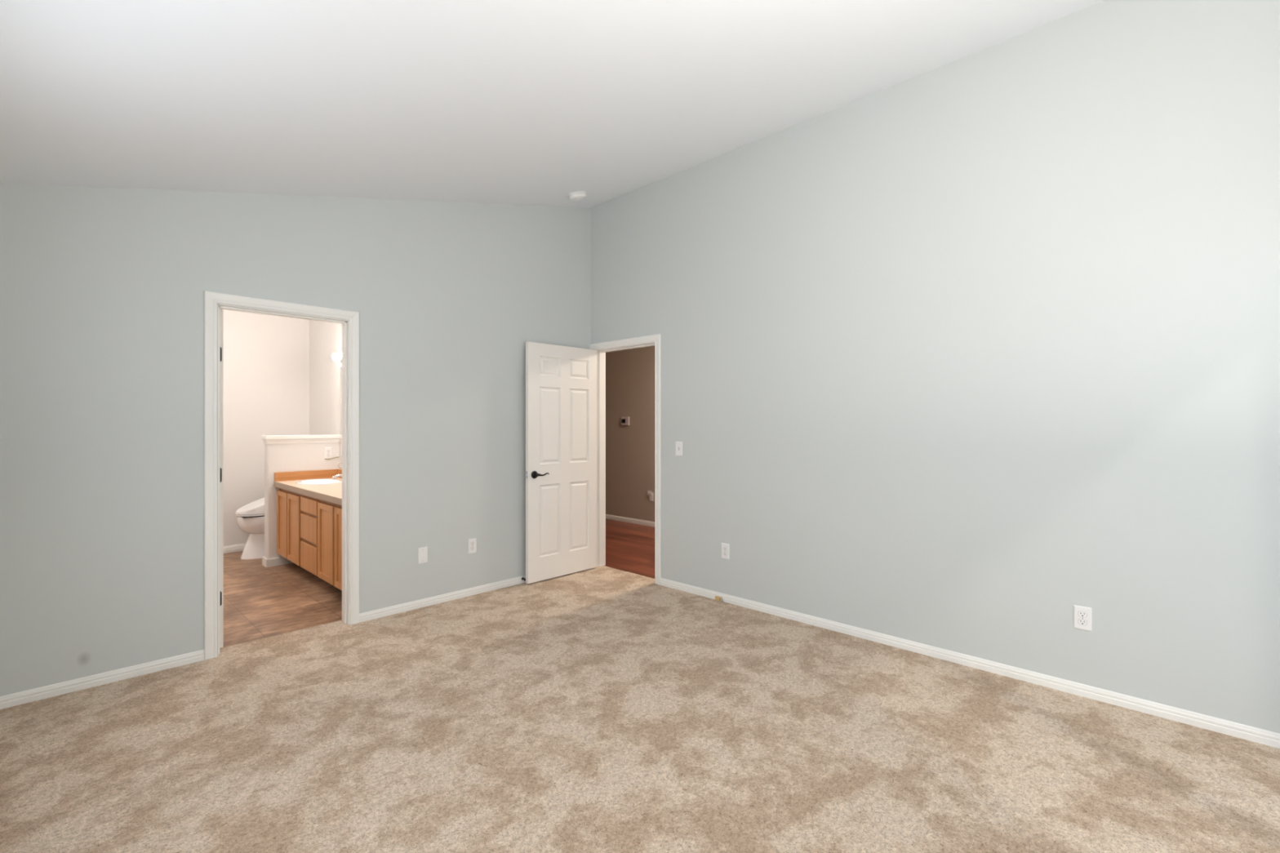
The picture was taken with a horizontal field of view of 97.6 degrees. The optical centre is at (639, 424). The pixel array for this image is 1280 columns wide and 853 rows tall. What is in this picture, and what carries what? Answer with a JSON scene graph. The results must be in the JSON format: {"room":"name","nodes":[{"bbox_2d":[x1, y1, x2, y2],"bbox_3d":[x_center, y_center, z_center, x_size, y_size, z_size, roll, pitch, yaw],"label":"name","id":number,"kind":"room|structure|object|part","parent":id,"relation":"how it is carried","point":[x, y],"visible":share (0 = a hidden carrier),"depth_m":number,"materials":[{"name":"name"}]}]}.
{"room":"empty bedroom","nodes":[
{"label":"empty bedroom","id":0,"kind":"room"},
{"bbox_2d":[223,309,309,546],"bbox_3d":[-4.719,-0.075,5.536,0.100,2.880,2.772,0,0,44],"label":"wall","id":1,"kind":"structure","parent":0,"point":[266,357],"depth_m":6.06,"materials":[{"name":"white paint"}]},
{"bbox_2d":[223,543,245,553],"bbox_3d":[-4.677,1.307,5.496,0.016,0.079,2.572,0,0,44],"label":"baseboard","id":2,"kind":"structure","parent":1,"relation":"attached to","point":[237,548],"depth_m":5.91,"materials":[{"name":"white paint"}]},
{"bbox_2d":[0,182,591,696],"bbox_3d":[-1.829,-0.348,3.957,0.115,3.407,3.827,0,0,44],"label":"wall","id":3,"kind":"structure","parent":0,"point":[102,290],"depth_m":3.15,"materials":[{"name":"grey paint"}]},
{"bbox_2d":[0,649,204,709],"bbox_3d":[-2.792,1.309,2.859,0.013,0.064,0.909,0,0,44],"label":"baseboard","id":4,"kind":"structure","parent":3,"relation":"attached to","point":[82,683],"depth_m":2.87,"materials":[{"name":"white paint"}]},
{"bbox_2d":[220,309,223,648],"bbox_3d":[-2.739,0.315,3.553,0.709,2.012,0.042,0,0,44],"label":"bathroom door","id":5,"kind":"structure","parent":3,"relation":"in","point":[221,310],"depth_m":3.32,"materials":[{"name":"white paint"}]},
{"bbox_2d":[204,290,359,660],"bbox_3d":[-2.234,0.288,3.532,0.144,2.101,0.834,0,0,44],"label":"door frame","id":6,"kind":"structure","parent":3,"relation":"attached to","point":[211,299],"depth_m":3.42,"materials":[{"name":"white paint"}]},
{"bbox_2d":[417,546,427,564],"bbox_3d":[-1.593,0.957,4.115,0.007,0.116,0.070,0,0,44],"label":"blank wall plate","id":7,"kind":"object","parent":3,"relation":"attached to","point":[422,552],"visible":1,"depth_m":4.11,"materials":[{"name":"white plastic"}]},
{"bbox_2d":[359,575,525,622],"bbox_3d":[-1.180,1.309,4.543,0.013,0.064,2.083,0,0,44],"label":"baseboard","id":8,"kind":"structure","parent":3,"relation":"attached to","point":[368,615],"depth_m":4.18,"materials":[{"name":"white paint"}]},
{"bbox_2d":[467,537,475,554],"bbox_3d":[-1.316,0.951,4.404,0.008,0.114,0.070,0,0,44],"label":"electrical outlet","id":9,"kind":"object","parent":3,"relation":"attached to","point":[471,542],"visible":1,"depth_m":4.40,"materials":[{"name":"white plastic"}]},
{"bbox_2d":[264,442,339,564],"bbox_3d":[-3.338,0.757,5.558,0.125,1.164,0.632,0,0,44],"label":"wall","id":10,"kind":"structure","parent":0,"point":[290,457],"depth_m":5.36,"materials":[{"name":"white paint"}]},
{"bbox_2d":[262,556,288,567],"bbox_3d":[-3.343,1.302,5.552,0.153,0.078,0.646,0,0,44],"label":"baseboard","id":11,"kind":"structure","parent":10,"relation":"attached to","point":[280,561],"depth_m":5.33,"materials":[{"name":"white paint"}]},
{"bbox_2d":[261,435,340,444],"bbox_3d":[-3.345,0.141,5.551,0.163,0.079,0.651,0,0,44],"label":"half wall cap","id":12,"kind":"object","parent":10,"relation":"on","point":[267,439],"visible":1,"depth_m":5.47,"materials":[{"name":"white paint"}]},
{"bbox_2d":[324,447,332,458],"bbox_3d":[-3.146,0.282,5.662,0.008,0.114,0.070,0,0,44],"label":"electrical outlet","id":13,"kind":"object","parent":10,"relation":"attached to","point":[327,451],"visible":1,"depth_m":5.66,"materials":[{"name":"white plastic"}]},
{"bbox_2d":[309,320,342,469],"bbox_3d":[-2.649,-0.075,5.404,3.072,2.880,0.100,0,0,44],"label":"wall","id":14,"kind":"structure","parent":0,"point":[325,337],"depth_m":6.07,"materials":[{"name":"white paint"}]},
{"bbox_2d":[274,469,342,481],"bbox_3d":[-2.529,0.493,4.821,2.062,0.085,0.575,0,0,44],"label":"backsplash","id":15,"kind":"structure","parent":14,"relation":"attached to","point":[327,473],"depth_m":5.50,"materials":[{"name":"brown wood"}]},
{"bbox_2d":[332,352,342,363],"bbox_3d":[-2.506,-0.670,5.104,1.480,0.100,0.135,0,0,44],"label":"vanity light bar","id":16,"kind":"object","parent":14,"relation":"attached to","point":[336,357],"visible":0.11,"depth_m":5.51,"materials":[{"name":"white glass"}]},
{"bbox_2d":[340,366,342,457],"bbox_3d":[-2.402,-0.135,5.093,1.815,0.914,0.006,0,0,44],"label":"vanity mirror","id":17,"kind":"object","parent":14,"relation":"attached to","point":[340,366],"visible":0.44,"depth_m":5.69,"materials":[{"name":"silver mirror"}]},
{"bbox_2d":[0,0,1103,208],"bbox_3d":[-0.569,-1.468,1.861,4.835,1.425,5.342,0,0,44],"label":"ceiling","id":18,"kind":"structure","parent":0,"point":[511,102],"depth_m":2.50,"materials":[{"name":"white paint"}]},
{"bbox_2d":[568,191,586,200],"bbox_3d":[-0.520,-1.917,4.689,0.155,0.070,0.158,0,0,-33],"label":"smoke detector","id":19,"kind":"object","parent":18,"relation":"attached to","point":[580,195],"visible":1,"depth_m":4.64,"materials":[{"name":"white plastic"}]},
{"bbox_2d":[525,341,596,583],"bbox_3d":[-0.679,0.314,4.955,0.147,2.018,0.788,0,0,44],"label":"hall door","id":20,"kind":"structure","parent":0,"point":[561,381],"depth_m":4.91,"materials":[{"name":"white paint"}]},
{"bbox_3d":[-0.877,0.418,4.701,0.031,0.065,0.065,0,0,44],"label":"lever handle","id":21,"kind":"part","parent":20,"relation":"part of","materials":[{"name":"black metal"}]},
{"bbox_3d":[-0.825,0.417,4.724,0.040,0.026,0.133,0,0,44],"label":"lever","id":22,"kind":"part","parent":20,"relation":"part of","materials":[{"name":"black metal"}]},
{"bbox_2d":[605,346,654,521],"bbox_3d":[0.484,0.130,7.158,6.000,2.470,0.100,0,0,44],"label":"wall","id":23,"kind":"structure","parent":0,"point":[629,373],"depth_m":7.68,"materials":[{"name":"beige paint"}]},
{"bbox_2d":[621,416,629,425],"bbox_3d":[-0.202,-0.055,7.729,0.146,0.120,0.024,0,0,44],"label":"thermostat","id":24,"kind":"object","parent":23,"relation":"attached to","point":[624,420],"visible":1,"depth_m":7.71,"materials":[{"name":"grey plastic"}]},
{"bbox_2d":[605,514,654,527],"bbox_3d":[0.444,1.310,7.116,6.000,0.071,0.015,0,0,44],"label":"baseboard","id":25,"kind":"structure","parent":23,"relation":"attached to","point":[639,522],"depth_m":7.66,"materials":[{"name":"white paint"}]},
{"bbox_2d":[649,492,653,501],"bbox_3d":[0.149,0.950,7.403,0.070,0.114,0.008,0,0,44],"label":"electrical outlet","id":26,"kind":"object","parent":23,"relation":"attached to","point":[651,495],"visible":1,"depth_m":7.39,"materials":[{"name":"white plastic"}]},
{"bbox_2d":[647,490,651,495],"bbox_3d":[0.123,0.900,7.410,0.066,0.066,0.017,0,0,44],"label":"plug","id":27,"kind":"object","parent":26,"relation":"attached to","point":[649,492],"visible":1,"depth_m":7.40,"materials":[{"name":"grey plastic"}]},
{"bbox_2d":[0,519,1279,852],"bbox_3d":[-1.177,1.350,3.795,8.250,0.030,7.055,0,0,44],"label":"floor","id":28,"kind":"structure","parent":0,"point":[599,709],"depth_m":2.33,"materials":[{"name":"beige carpet"}]},
{"bbox_2d":[235,497,264,559],"bbox_3d":[-3.751,0.963,5.850,0.424,0.752,0.773,0,0,44],"label":"toilet","id":29,"kind":"object","parent":28,"relation":"on","point":[250,518],"visible":0.3,"depth_m":5.59,"materials":[{"name":"white ceramic"}]},
{"bbox_3d":[-3.827,0.806,5.771,0.372,0.160,0.555,0,0,44],"label":"lid","id":30,"kind":"part","parent":29,"relation":"part of","materials":[{"name":"white plastic"}]},
{"bbox_3d":[-3.825,0.896,5.773,0.368,0.017,0.550,0,0,44],"label":"seat","id":31,"kind":"part","parent":29,"relation":"part of","materials":[{"name":"white plastic"}]},
{"bbox_3d":[-3.817,1.005,5.781,0.366,0.188,0.568,0,0,44],"label":"bowl","id":32,"kind":"part","parent":29,"relation":"part of","materials":[{"name":"white ceramic"}]},
{"bbox_2d":[276,488,342,591],"bbox_3d":[-2.536,0.961,4.837,2.023,0.756,0.558,0,0,44],"label":"vanity cabinet","id":33,"kind":"object","parent":28,"relation":"on","point":[309,529],"visible":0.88,"depth_m":4.62,"materials":[{"name":"brown wood"}]},
{"bbox_3d":[-3.326,0.919,5.221,0.319,0.600,0.020,0,0,44],"label":"door","id":34,"kind":"part","parent":33,"relation":"part of","materials":[{"name":"brown wood"}]},
{"bbox_3d":[-3.322,0.919,5.224,0.231,0.512,0.006,0,0,44],"label":"panel","id":35,"kind":"part","parent":33,"relation":"part of","materials":[{"name":"brown wood"}]},
{"bbox_3d":[-3.065,0.919,4.978,0.268,0.512,0.006,0,0,44],"label":"panel","id":36,"kind":"part","parent":33,"relation":"part of","materials":[{"name":"brown wood"}]},
{"bbox_3d":[-3.068,0.919,4.974,0.356,0.600,0.020,0,0,44],"label":"door","id":37,"kind":"part","parent":33,"relation":"part of","materials":[{"name":"brown wood"}]},
{"bbox_2d":[274,469,342,505],"bbox_3d":[-2.530,0.518,4.820,2.062,0.134,0.578,0,0,44],"label":"countertop","id":38,"kind":"structure","parent":33,"relation":"on","point":[332,493],"depth_m":5.05,"materials":[{"name":"beige laminate"}]},
{"bbox_2d":[295,479,342,484],"bbox_3d":[-2.989,0.587,5.236,0.514,0.128,0.374,0,0,44],"label":"sink","id":39,"kind":"object","parent":38,"relation":"in","point":[308,482],"visible":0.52,"depth_m":5.35,"materials":[{"name":"white ceramic"}]},
{"bbox_2d":[332,474,342,478],"bbox_3d":[-2.869,0.504,5.390,0.187,0.065,0.169,0,0,44],"label":"sink faucet","id":40,"kind":"object","parent":38,"relation":"on","point":[337,475],"visible":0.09,"depth_m":5.36,"materials":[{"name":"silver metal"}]},
{"bbox_3d":[-2.760,1.109,4.680,0.424,0.224,0.018,0,0,44],"label":"drawer","id":41,"kind":"part","parent":33,"relation":"part of","materials":[{"name":"brown wood"}]},
{"bbox_3d":[-2.760,0.865,4.680,0.424,0.208,0.018,0,0,44],"label":"drawer","id":42,"kind":"part","parent":33,"relation":"part of","materials":[{"name":"brown wood"}]},
{"bbox_3d":[-2.760,0.675,4.680,0.424,0.124,0.018,0,0,44],"label":"drawer","id":43,"kind":"part","parent":33,"relation":"part of","materials":[{"name":"brown wood"}]},
{"bbox_3d":[-2.450,0.919,4.389,0.262,0.512,0.006,0,0,44],"label":"panel","id":44,"kind":"part","parent":33,"relation":"part of","materials":[{"name":"brown wood"}]},
{"bbox_3d":[-2.454,0.919,4.386,0.350,0.600,0.020,0,0,44],"label":"door","id":45,"kind":"part","parent":33,"relation":"part of","materials":[{"name":"brown wood"}]},
{"bbox_3d":[-2.175,0.919,4.119,0.349,0.600,0.020,0,0,44],"label":"door","id":46,"kind":"part","parent":33,"relation":"part of","materials":[{"name":"brown wood"}]},
{"bbox_3d":[-2.172,0.919,4.123,0.261,0.512,0.006,0,0,44],"label":"panel","id":47,"kind":"part","parent":33,"relation":"part of","materials":[{"name":"brown wood"}]},
{"bbox_2d":[715,595,724,602],"bbox_3d":[0.602,1.319,4.247,0.076,0.031,0.020,0,0,44],"label":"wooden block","id":48,"kind":"object","parent":28,"relation":"on","point":[717,597],"visible":1,"depth_m":4.24,"materials":[{"name":"brown wood"}]},
{"bbox_2d":[591,0,1279,733],"bbox_3d":[-0.020,-0.348,4.954,8.320,3.407,0.115,0,0,44],"label":"wall","id":49,"kind":"structure","parent":0,"point":[964,354],"depth_m":2.97,"materials":[{"name":"grey paint"}]},
{"bbox_2d":[590,333,660,585],"bbox_3d":[-0.106,0.289,5.035,0.883,2.100,0.144,0,0,44],"label":"door frame","id":50,"kind":"structure","parent":49,"relation":"attached to","point":[601,353],"depth_m":5.21,"materials":[{"name":"white paint"}]},
{"bbox_2d":[675,441,682,456],"bbox_3d":[0.313,0.193,4.545,0.072,0.116,0.014,0,0,44],"label":"light switch","id":51,"kind":"object","parent":49,"relation":"attached to","point":[678,444],"visible":1,"depth_m":4.54,"materials":[{"name":"white plastic"}]},
{"bbox_2d":[721,542,728,559],"bbox_3d":[0.643,0.952,4.234,0.070,0.114,0.008,0,0,44],"label":"electrical outlet","id":52,"kind":"object","parent":49,"relation":"attached to","point":[725,547],"visible":1,"depth_m":4.23,"materials":[{"name":"white plastic"}]},
{"bbox_2d":[659,577,1279,748],"bbox_3d":[1.512,1.309,3.399,3.717,0.064,0.013,0,0,44],"label":"baseboard","id":53,"kind":"structure","parent":49,"relation":"attached to","point":[1255,735],"depth_m":2.93,"materials":[{"name":"white paint"}]},
{"bbox_2d":[1073,604,1091,631],"bbox_3d":[2.180,0.952,2.762,0.070,0.114,0.008,0,0,44],"label":"electrical outlet","id":54,"kind":"object","parent":49,"relation":"attached to","point":[1082,615],"visible":1,"depth_m":2.76,"materials":[{"name":"white plastic"}]},
{"bbox_2d":[1078,619,1087,625],"bbox_3d":[2.179,0.972,2.760,0.034,0.025,0.003,0,0,44],"label":"receptacle","id":55,"kind":"object","parent":54,"relation":"attached to","point":[1081,622],"depth_m":2.76,"materials":[{"name":"white plastic"}]},
{"bbox_2d":[1078,611,1087,617],"bbox_3d":[2.179,0.932,2.760,0.034,0.025,0.003,0,0,44],"label":"receptacle","id":56,"kind":"object","parent":54,"relation":"attached to","point":[1081,614],"depth_m":2.76,"materials":[{"name":"white plastic"}]}
]}

